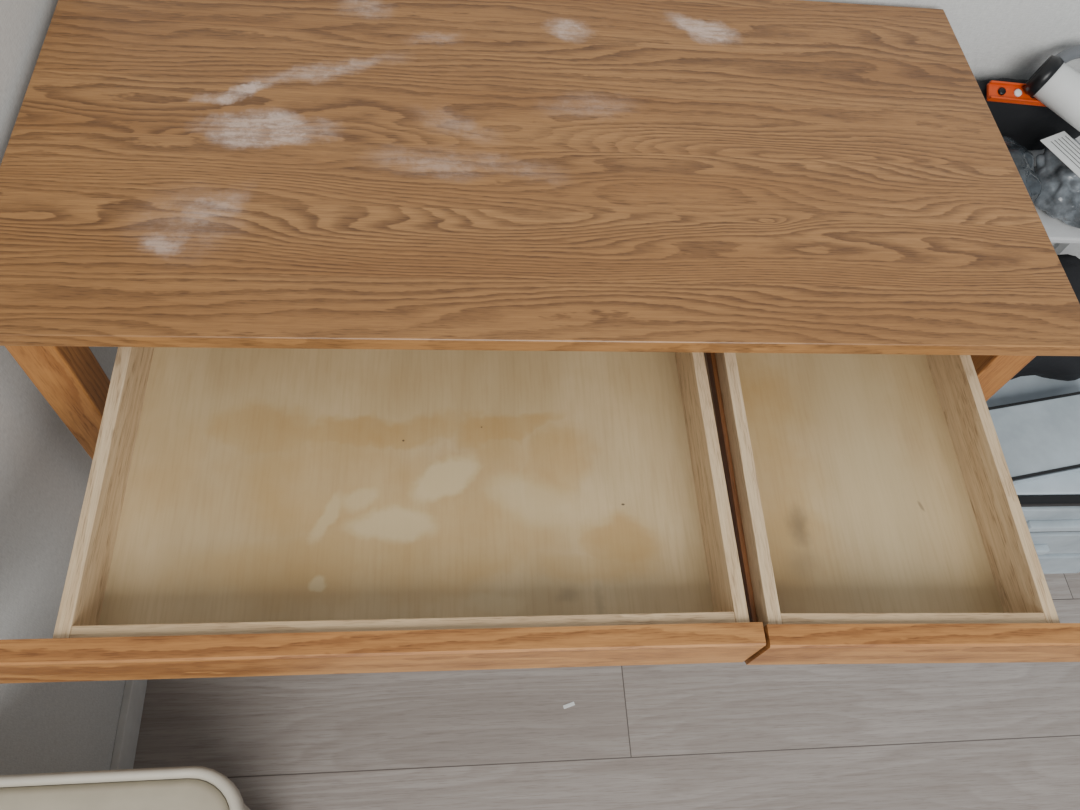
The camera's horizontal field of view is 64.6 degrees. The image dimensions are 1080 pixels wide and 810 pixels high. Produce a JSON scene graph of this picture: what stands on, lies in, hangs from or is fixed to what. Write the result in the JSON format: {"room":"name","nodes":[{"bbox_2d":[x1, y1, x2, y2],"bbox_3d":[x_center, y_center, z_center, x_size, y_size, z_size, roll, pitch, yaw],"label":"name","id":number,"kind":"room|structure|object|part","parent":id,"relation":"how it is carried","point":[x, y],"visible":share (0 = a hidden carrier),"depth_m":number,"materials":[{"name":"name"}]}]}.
{"room":"home office","nodes":[
{"label":"home office","id":0,"kind":"room"},
{"bbox_2d":[0,0,125,774],"bbox_3d":[-0.510,0.746,-0.184,0.100,2.450,3.615,0,60,-7],"label":"wall","id":1,"kind":"structure","parent":0,"point":[46,727],"depth_m":1.03,"materials":[{"name":"paint"}]},
{"bbox_2d":[110,679,147,769],"bbox_3d":[-0.581,1.347,0.843,0.012,0.070,3.603,0,60,-7],"label":"baseboard","id":2,"kind":"structure","parent":1,"relation":"attached to","point":[123,757],"depth_m":1.32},
{"bbox_2d":[133,572,1079,809],"bbox_3d":[1.045,1.344,1.145,3.514,0.100,3.715,0,60,-7],"label":"floor","id":3,"kind":"structure","parent":0,"point":[735,735],"depth_m":1.43,"materials":[{"name":"laminate"}]},
{"bbox_2d":[0,766,249,809],"bbox_3d":[-0.450,0.648,0.973,0.288,0.573,0.360,0,60,-7],"label":"chair","id":4,"kind":"object","parent":3,"relation":"on","point":[184,787],"visible":1,"depth_m":0.82,"materials":[{"name":"beige plastic"}]},
{"bbox_3d":[-0.421,0.512,0.739,0.268,0.012,0.340,0,60,-7],"label":"lid","id":5,"kind":"part","parent":4,"relation":"part of","materials":[{"name":"beige plastic"}]},
{"bbox_2d":[0,0,1079,683],"bbox_3d":[-0.021,0.009,1.281,1.202,0.776,0.912,0,60,-7],"label":"desk","id":6,"kind":"object","parent":3,"relation":"on","point":[448,335],"visible":1,"depth_m":0.94,"materials":[{"name":"brown wood"}]},
{"bbox_3d":[-0.564,0.085,1.181,0.050,0.756,0.050,0,60,-7],"label":"leg","id":7,"kind":"part","parent":6,"relation":"part of","materials":[{"name":"brown wood"}]},
{"bbox_3d":[-0.426,0.015,0.873,0.014,0.066,0.464,0,61,-7],"label":"wide drawer","id":8,"kind":"part","parent":6,"relation":"part of","materials":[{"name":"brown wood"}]},
{"bbox_3d":[-0.178,0.229,0.784,0.770,0.080,0.021,0,61,-7],"label":"wide drawer","id":9,"kind":"part","parent":6,"relation":"part of","materials":[{"name":"brown wood"}]},
{"bbox_3d":[-0.114,0.214,0.799,0.593,0.066,0.012,0,61,-7],"label":"wide drawer","id":10,"kind":"part","parent":6,"relation":"part of","materials":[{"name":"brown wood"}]},
{"bbox_3d":[-0.128,0.031,0.933,0.593,0.004,0.440,0,61,-7],"label":"wide drawer","id":11,"kind":"part","parent":6,"relation":"part of","materials":[{"name":"beige wood"}]},
{"bbox_3d":[0.176,0.019,0.945,0.014,0.066,0.464,0,61,-7],"label":"wide drawer","id":12,"kind":"part","parent":6,"relation":"part of","materials":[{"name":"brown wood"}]},
{"bbox_3d":[0.211,0.022,0.947,0.014,0.066,0.464,1,60,-6],"label":"narrow drawer","id":13,"kind":"part","parent":6,"relation":"part of","materials":[{"name":"brown wood"}]},
{"bbox_3d":[0.348,0.040,0.987,0.269,0.004,0.440,1,60,-6],"label":"narrow drawer","id":14,"kind":"part","parent":6,"relation":"part of","materials":[{"name":"beige wood"}]},
{"bbox_3d":[0.417,0.239,0.850,0.421,0.080,0.021,1,60,-6],"label":"narrow drawer","id":15,"kind":"part","parent":6,"relation":"part of","materials":[{"name":"brown wood"}]},
{"bbox_3d":[0.359,0.222,0.851,0.269,0.066,0.012,1,60,-6],"label":"narrow drawer","id":16,"kind":"part","parent":6,"relation":"part of","materials":[{"name":"brown wood"}]},
{"bbox_3d":[0.492,0.029,0.978,0.014,0.066,0.464,1,60,-6],"label":"narrow drawer","id":17,"kind":"part","parent":6,"relation":"part of","materials":[{"name":"brown wood"}]},
{"bbox_3d":[0.532,0.087,1.315,0.050,0.756,0.050,0,60,-7],"label":"leg","id":18,"kind":"part","parent":6,"relation":"part of","materials":[{"name":"brown wood"}]},
{"bbox_2d":[563,702,574,708],"bbox_3d":[0.049,0.509,1.448,0.020,0.001,0.006,-15,63,-15],"label":"paper scrap","id":19,"kind":"object","parent":3,"relation":"on","point":[571,703],"visible":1,"depth_m":1.45,"materials":[{"name":"white paper"}]},
{"bbox_2d":[986,375,1079,573],"bbox_3d":[0.838,0.076,1.592,0.460,0.357,0.420,0,60,-7],"label":"chest","id":20,"kind":"object","parent":3,"relation":"on","point":[1050,507],"visible":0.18,"depth_m":1.43,"materials":[{"name":"black plastic"}]},
{"bbox_2d":[988,392,1079,483],"bbox_3d":[0.795,0.056,1.369,0.294,0.034,0.126,-9,61,-12],"label":"case","id":21,"kind":"object","parent":20,"relation":"on","point":[1038,438],"visible":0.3,"depth_m":1.35,"materials":[{"name":"plastic"}]},
{"bbox_2d":[1010,254,1079,380],"bbox_3d":[0.814,-0.152,1.412,0.359,0.175,0.190,0,60,-7],"label":"backpack","id":22,"kind":"object","parent":20,"relation":"on","point":[1065,368],"visible":0.14,"depth_m":1.38,"materials":[{"name":"fabric"}]},
{"bbox_2d":[1021,506,1079,531],"bbox_3d":[0.851,0.029,1.492,0.430,0.095,0.400,0,60,-7],"label":"drawer","id":23,"kind":"object","parent":20,"relation":"on","point":[1038,518],"depth_m":1.38,"materials":[{"name":"plastic"}]},
{"bbox_2d":[1030,532,1079,554],"bbox_3d":[0.839,0.086,1.590,0.430,0.095,0.400,0,60,-7],"label":"drawer","id":24,"kind":"object","parent":20,"relation":"on","point":[1044,542],"depth_m":1.49,"materials":[{"name":"plastic"}]},
{"bbox_2d":[1037,553,1079,573],"bbox_3d":[0.826,0.143,1.688,0.430,0.095,0.400,0,60,-7],"label":"drawer","id":25,"kind":"object","parent":20,"relation":"on","point":[1070,562],"depth_m":1.60,"materials":[{"name":"plastic"}]},
{"bbox_2d":[1029,136,1079,254],"bbox_3d":[0.834,-0.230,1.655,0.515,0.553,0.243,0,60,-7],"label":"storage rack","id":26,"kind":"object","parent":3,"relation":"on","point":[1068,236],"visible":0.02,"depth_m":1.37,"materials":[{"name":"white plastic"}]},
{"bbox_2d":[1002,135,1041,202],"bbox_3d":[0.708,-0.365,1.342,0.165,0.080,0.158,0,60,-7],"label":"plastic package","id":27,"kind":"object","parent":26,"relation":"on","point":[1023,159],"visible":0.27,"depth_m":1.31},
{"bbox_2d":[977,78,1079,150],"bbox_3d":[0.775,-0.479,1.395,0.292,0.129,0.043,0,60,-7],"label":"pouch","id":28,"kind":"object","parent":26,"relation":"on","point":[1026,125],"visible":0.24,"depth_m":1.39,"materials":[{"name":"fabric"}]},
{"bbox_2d":[986,80,1045,106],"bbox_3d":[0.753,-0.482,1.325,0.120,0.023,0.030,4,60,-5],"label":"tool case","id":29,"kind":"object","parent":28,"relation":"on","point":[997,91],"visible":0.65,"depth_m":1.32,"materials":[{"name":"plastic"}]},
{"bbox_2d":[1022,44,1079,131],"bbox_3d":[0.849,-0.469,1.302,0.196,0.093,0.116,36,62,14],"label":"vacuum","id":30,"kind":"object","parent":28,"relation":"on","point":[1055,84],"visible":1,"depth_m":1.28,"materials":[{"name":"plastic"}]},
{"bbox_3d":[0.869,-0.493,1.294,0.182,0.041,0.069,40,63,7],"label":"handle","id":31,"kind":"part","parent":30,"relation":"part of","materials":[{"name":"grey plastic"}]},
{"bbox_2d":[1034,138,1079,228],"bbox_3d":[0.847,-0.356,1.357,0.128,0.072,0.148,0,60,-7],"label":"plastic package","id":32,"kind":"object","parent":26,"relation":"on","point":[1059,197],"visible":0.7,"depth_m":1.34},
{"bbox_2d":[1040,131,1079,177],"bbox_3d":[0.812,-0.381,1.301,0.054,0.002,0.090,-23,65,-19],"label":"label","id":33,"kind":"object","parent":32,"relation":"on","point":[1061,144],"visible":1,"depth_m":1.30,"materials":[{"name":"paper"}]},
{"bbox_2d":[1051,136,1079,167],"bbox_3d":[0.814,-0.384,1.302,0.034,0.001,0.068,-23,65,-19],"label":"print","id":34,"kind":"object","parent":33,"relation":"on","point":[1065,148],"depth_m":1.30,"materials":[{"name":"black paper"}]},
{"bbox_2d":[804,0,1079,258],"bbox_3d":[1.073,-0.859,0.948,3.514,2.450,0.100,0,60,-7],"label":"wall","id":35,"kind":"structure","parent":0,"point":[1012,39],"depth_m":1.30,"materials":[{"name":"paint"}]}
]}

